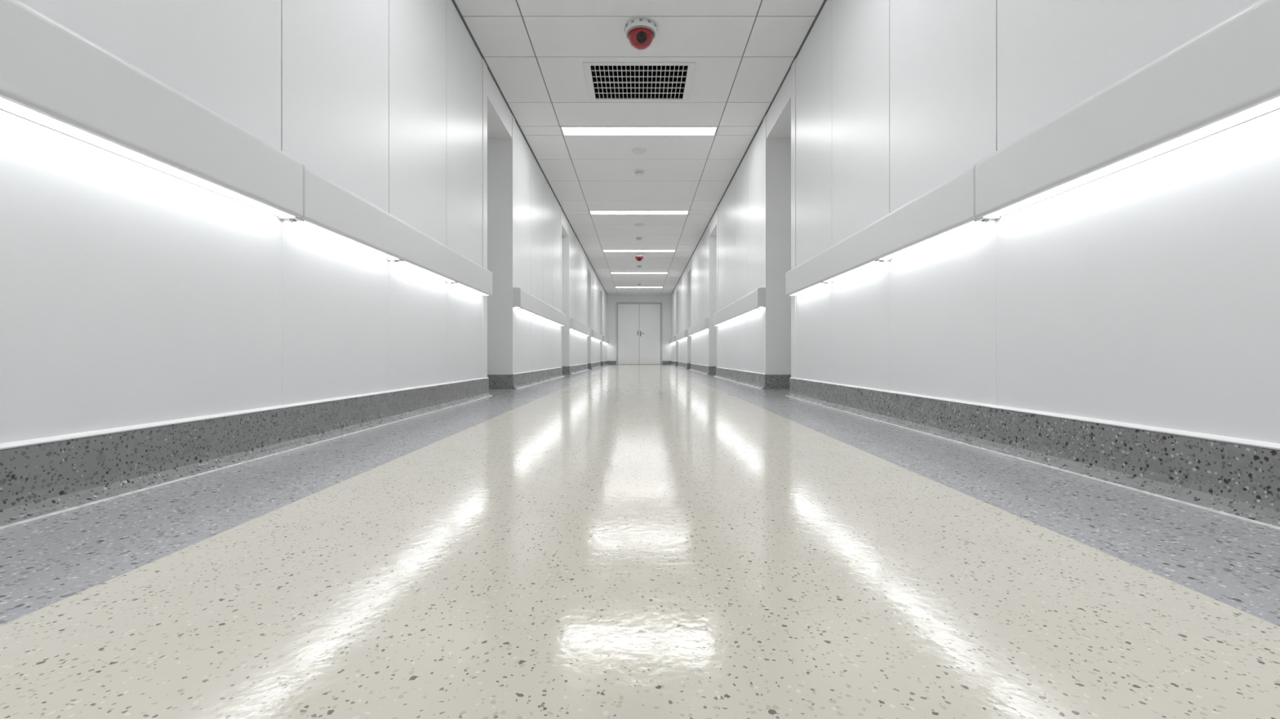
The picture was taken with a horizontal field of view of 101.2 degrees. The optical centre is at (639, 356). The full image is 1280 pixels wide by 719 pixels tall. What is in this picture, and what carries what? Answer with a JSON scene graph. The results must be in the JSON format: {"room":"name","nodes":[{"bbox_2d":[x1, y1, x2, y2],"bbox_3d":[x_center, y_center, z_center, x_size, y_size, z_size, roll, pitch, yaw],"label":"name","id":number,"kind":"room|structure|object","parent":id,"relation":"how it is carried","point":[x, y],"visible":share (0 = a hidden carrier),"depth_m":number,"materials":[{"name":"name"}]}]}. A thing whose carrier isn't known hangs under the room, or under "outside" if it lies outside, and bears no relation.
{"room":"hospital corridor","nodes":[
{"label":"hospital corridor","id":0,"kind":"room"},
{"bbox_2d":[0,0,607,443],"bbox_3d":[-1.498,-0.990,6.400,0.604,2.601,26.404,0,0,0],"label":"wall","id":1,"kind":"structure","parent":0,"point":[132,292],"depth_m":1.72,"materials":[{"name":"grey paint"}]},
{"bbox_2d":[0,0,492,296],"bbox_3d":[-1.161,-0.554,0.575,0.078,0.202,6.927,0,0,0],"label":"handrail","id":2,"kind":"object","parent":1,"relation":"attached to","point":[53,77],"visible":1,"depth_m":1.27,"materials":[{"name":"white plastic"}]},
{"bbox_2d":[0,97,488,295],"bbox_3d":[-1.167,-0.467,0.575,0.053,0.011,6.838,0,0,0],"label":"diffuser","id":3,"kind":"object","parent":2,"relation":"attached to","point":[9,104],"depth_m":1.47,"materials":[{"name":"white plastic"}]},
{"bbox_2d":[0,360,608,528],"bbox_3d":[-1.424,0.237,6.400,0.552,0.147,26.424,0,0,0],"label":"baseboard","id":4,"kind":"structure","parent":1,"relation":"attached to","point":[42,477],"depth_m":1.37,"materials":[{"name":"stone"}]},
{"bbox_2d":[512,287,565,325],"bbox_3d":[-1.162,-0.552,6.500,0.076,0.199,3.037,0,0,0],"label":"handrail","id":5,"kind":"object","parent":1,"relation":"attached to","point":[522,300],"visible":1,"depth_m":5.73,"materials":[{"name":"white plastic"}]},
{"bbox_2d":[514,306,562,325],"bbox_3d":[-1.167,-0.467,6.500,0.053,0.011,2.948,0,0,0],"label":"diffuser","id":6,"kind":"object","parent":5,"relation":"attached to","point":[526,309],"depth_m":6.06,"materials":[{"name":"white plastic"}]},
{"bbox_2d":[569,318,590,336],"bbox_3d":[-1.162,-0.552,10.530,0.076,0.199,3.037,0,0,0],"label":"handrail","id":7,"kind":"object","parent":1,"relation":"attached to","point":[575,326],"visible":1,"depth_m":9.85,"materials":[{"name":"white plastic"}]},
{"bbox_2d":[591,329,602,341],"bbox_3d":[-1.162,-0.552,14.540,0.076,0.199,3.017,0,0,0],"label":"handrail","id":8,"kind":"object","parent":1,"relation":"attached to","point":[594,335],"visible":1,"depth_m":13.79,"materials":[{"name":"white plastic"}]},
{"bbox_2d":[602,336,608,343],"bbox_3d":[-1.162,-0.552,18.305,0.076,0.199,2.547,0,0,0],"label":"handrail","id":9,"kind":"object","parent":1,"relation":"attached to","point":[605,340],"visible":1,"depth_m":17.50,"materials":[{"name":"white plastic"}]},
{"bbox_2d":[451,0,826,294],"bbox_3d":[0.000,-2.350,6.400,3.600,0.120,26.400,0,0,0],"label":"ceiling","id":10,"kind":"structure","parent":0,"point":[535,52],"depth_m":4.75,"materials":[{"name":"tile"}]},
{"bbox_2d":[582,62,695,101],"bbox_3d":[0.000,-2.440,4.395,0.880,0.320,0.610,0,0,0],"label":"ceiling vent","id":11,"kind":"object","parent":10,"relation":"in","point":[611,80],"visible":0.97,"depth_m":4.66,"materials":[{"name":"white metal"}]},
{"bbox_2d":[560,126,717,135],"bbox_3d":[0.000,-2.297,5.340,1.568,0.022,0.202,0,0,0],"label":"recessed light","id":12,"kind":"object","parent":10,"relation":"in","point":[566,131],"visible":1,"depth_m":5.34,"materials":[{"name":"white plastic"}]},
{"bbox_2d":[589,210,688,214],"bbox_3d":[0.000,-2.297,8.370,1.568,0.022,0.202,0,0,0],"label":"recessed light","id":13,"kind":"object","parent":10,"relation":"in","point":[592,212],"visible":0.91,"depth_m":8.38,"materials":[{"name":"white plastic"}]},
{"bbox_2d":[602,249,675,251],"bbox_3d":[0.000,-2.297,11.400,1.568,0.022,0.202,0,0,0],"label":"recessed light","id":14,"kind":"object","parent":10,"relation":"in","point":[602,250],"visible":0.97,"depth_m":11.34,"materials":[{"name":"white plastic"}]},
{"bbox_2d":[634,253,644,261],"bbox_3d":[0.000,-2.217,11.850,0.227,0.146,0.227,0,0,0],"label":"dome security camera","id":15,"kind":"object","parent":10,"relation":"attached to","point":[638,257],"visible":1,"depth_m":11.78,"materials":[{"name":"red plastic"}]},
{"bbox_2d":[634,168,644,176],"bbox_3d":[0.000,-2.262,6.500,0.128,0.056,0.128,0,0,0],"label":"smoke detector","id":16,"kind":"object","parent":10,"relation":"attached to","point":[638,172],"visible":1,"depth_m":6.47,"materials":[{"name":"white plastic"}]},
{"bbox_2d":[610,272,667,273],"bbox_3d":[0.000,-2.297,14.430,1.568,0.022,0.202,0,0,0],"label":"recessed light","id":17,"kind":"object","parent":10,"relation":"in","point":[611,273],"visible":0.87,"depth_m":14.45,"materials":[{"name":"white plastic"}]},
{"bbox_2d":[615,287,662,288],"bbox_3d":[0.000,-2.297,17.460,1.568,0.022,0.202,0,0,0],"label":"recessed light","id":18,"kind":"object","parent":10,"relation":"in","point":[615,287],"visible":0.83,"depth_m":17.55,"materials":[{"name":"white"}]},
{"bbox_2d":[624,17,657,50],"bbox_3d":[0.012,-2.217,3.660,0.227,0.146,0.227,0,0,0],"label":"dome security camera","id":19,"kind":"object","parent":10,"relation":"attached to","point":[640,32],"visible":1,"depth_m":3.60,"materials":[{"name":"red plastic"}]},
{"bbox_2d":[607,294,671,360],"bbox_3d":[0.000,-0.990,19.660,3.600,2.601,0.120,0,0,0],"label":"wall","id":20,"kind":"structure","parent":0,"point":[612,300],"depth_m":19.60,"materials":[{"name":"grey paint"}]},
{"bbox_2d":[617,303,639,364],"bbox_3d":[-0.398,-0.824,19.585,0.784,2.250,0.030,0,0,0],"label":"leaf","id":21,"kind":"object","parent":20,"relation":"attached to","point":[628,313],"visible":1,"depth_m":19.57,"materials":[{"name":"paint"}]},
{"bbox_2d":[616,302,662,364],"bbox_3d":[0.000,-0.849,19.578,1.700,2.320,0.045,0,0,0],"label":"frame","id":22,"kind":"object","parent":20,"relation":"attached to","point":[617,303],"visible":1,"depth_m":19.56,"materials":[{"name":"grey metal"}]},
{"bbox_2d":[607,360,671,364],"bbox_3d":[0.000,0.242,19.593,2.400,0.137,0.014,0,0,0],"label":"baseboard","id":23,"kind":"structure","parent":20,"relation":"attached to","point":[609,362],"depth_m":19.59,"materials":[{"name":"stone"}]},
{"bbox_2d":[617,364,660,364],"bbox_3d":[0.000,-0.824,19.594,1.600,2.270,0.012,0,0,0],"label":"shadow gap","id":24,"kind":"object","parent":20,"relation":"attached to","point":[618,364],"visible":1,"depth_m":19.59,"materials":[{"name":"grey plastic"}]},
{"bbox_2d":[639,303,660,364],"bbox_3d":[0.398,-0.824,19.585,0.784,2.250,0.030,0,0,0],"label":"leaf","id":25,"kind":"object","parent":20,"relation":"attached to","point":[649,313],"visible":1,"depth_m":19.57,"materials":[{"name":"paint"}]},
{"bbox_2d":[631,147,646,154],"bbox_3d":[0.000,-2.284,5.850,0.164,0.012,0.164,0,0,0],"label":"ceiling speaker","id":26,"kind":"object","parent":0,"point":[637,150],"depth_m":5.83},
{"bbox_2d":[634,223,644,226],"bbox_3d":[0.000,-2.284,9.150,0.164,0.012,0.164,0,0,0],"label":"ceiling speaker","id":27,"kind":"object","parent":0,"point":[636,224],"depth_m":9.12},
{"bbox_2d":[0,364,1279,718],"bbox_3d":[0.000,0.361,6.400,3.600,0.100,26.400,0,0,0],"label":"floor","id":28,"kind":"structure","parent":0,"point":[607,541],"depth_m":0.73,"materials":[{"name":"beige stone"}]},
{"bbox_2d":[671,0,1279,444],"bbox_3d":[1.498,-0.990,6.400,0.604,2.601,26.404,0,0,0],"label":"wall","id":29,"kind":"structure","parent":0,"point":[1147,292],"depth_m":1.74,"materials":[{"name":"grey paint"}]},
{"bbox_2d":[669,336,675,343],"bbox_3d":[1.162,-0.552,18.305,0.076,0.199,2.547,0,0,0],"label":"handrail","id":30,"kind":"object","parent":29,"relation":"attached to","point":[673,340],"visible":0.98,"depth_m":17.50,"materials":[{"name":"white plastic"}]},
{"bbox_2d":[675,329,687,341],"bbox_3d":[1.162,-0.552,14.540,0.076,0.199,3.017,0,0,0],"label":"handrail","id":31,"kind":"object","parent":29,"relation":"attached to","point":[683,335],"visible":1,"depth_m":13.79,"materials":[{"name":"white plastic"}]},
{"bbox_2d":[688,318,708,336],"bbox_3d":[1.162,-0.552,10.530,0.076,0.199,3.037,0,0,0],"label":"handrail","id":32,"kind":"object","parent":29,"relation":"attached to","point":[702,326],"visible":1,"depth_m":9.85,"materials":[{"name":"white plastic"}]},
{"bbox_2d":[712,287,765,325],"bbox_3d":[1.162,-0.552,6.500,0.076,0.199,3.037,0,0,0],"label":"handrail","id":33,"kind":"object","parent":29,"relation":"attached to","point":[755,300],"visible":1,"depth_m":5.73,"materials":[{"name":"white plastic"}]},
{"bbox_2d":[715,306,764,325],"bbox_3d":[1.167,-0.467,6.500,0.053,0.011,2.948,0,0,0],"label":"diffuser","id":34,"kind":"object","parent":33,"relation":"attached to","point":[751,309],"depth_m":6.06,"materials":[{"name":"white plastic"}]},
{"bbox_2d":[670,360,1279,529],"bbox_3d":[1.424,0.237,6.400,0.552,0.147,26.424,0,0,0],"label":"baseboard","id":35,"kind":"structure","parent":29,"relation":"attached to","point":[1236,477],"depth_m":1.37,"materials":[{"name":"stone"}]},
{"bbox_2d":[786,0,1279,296],"bbox_3d":[1.161,-0.554,0.575,0.078,0.202,6.927,0,0,0],"label":"handrail","id":36,"kind":"object","parent":29,"relation":"attached to","point":[1226,76],"visible":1,"depth_m":1.27,"materials":[{"name":"white plastic"}]},
{"bbox_2d":[790,96,1279,295],"bbox_3d":[1.167,-0.467,0.575,0.053,0.011,6.838,0,0,0],"label":"diffuser","id":37,"kind":"object","parent":36,"relation":"attached to","point":[1270,104],"depth_m":1.46,"materials":[{"name":"white plastic"}]}
]}

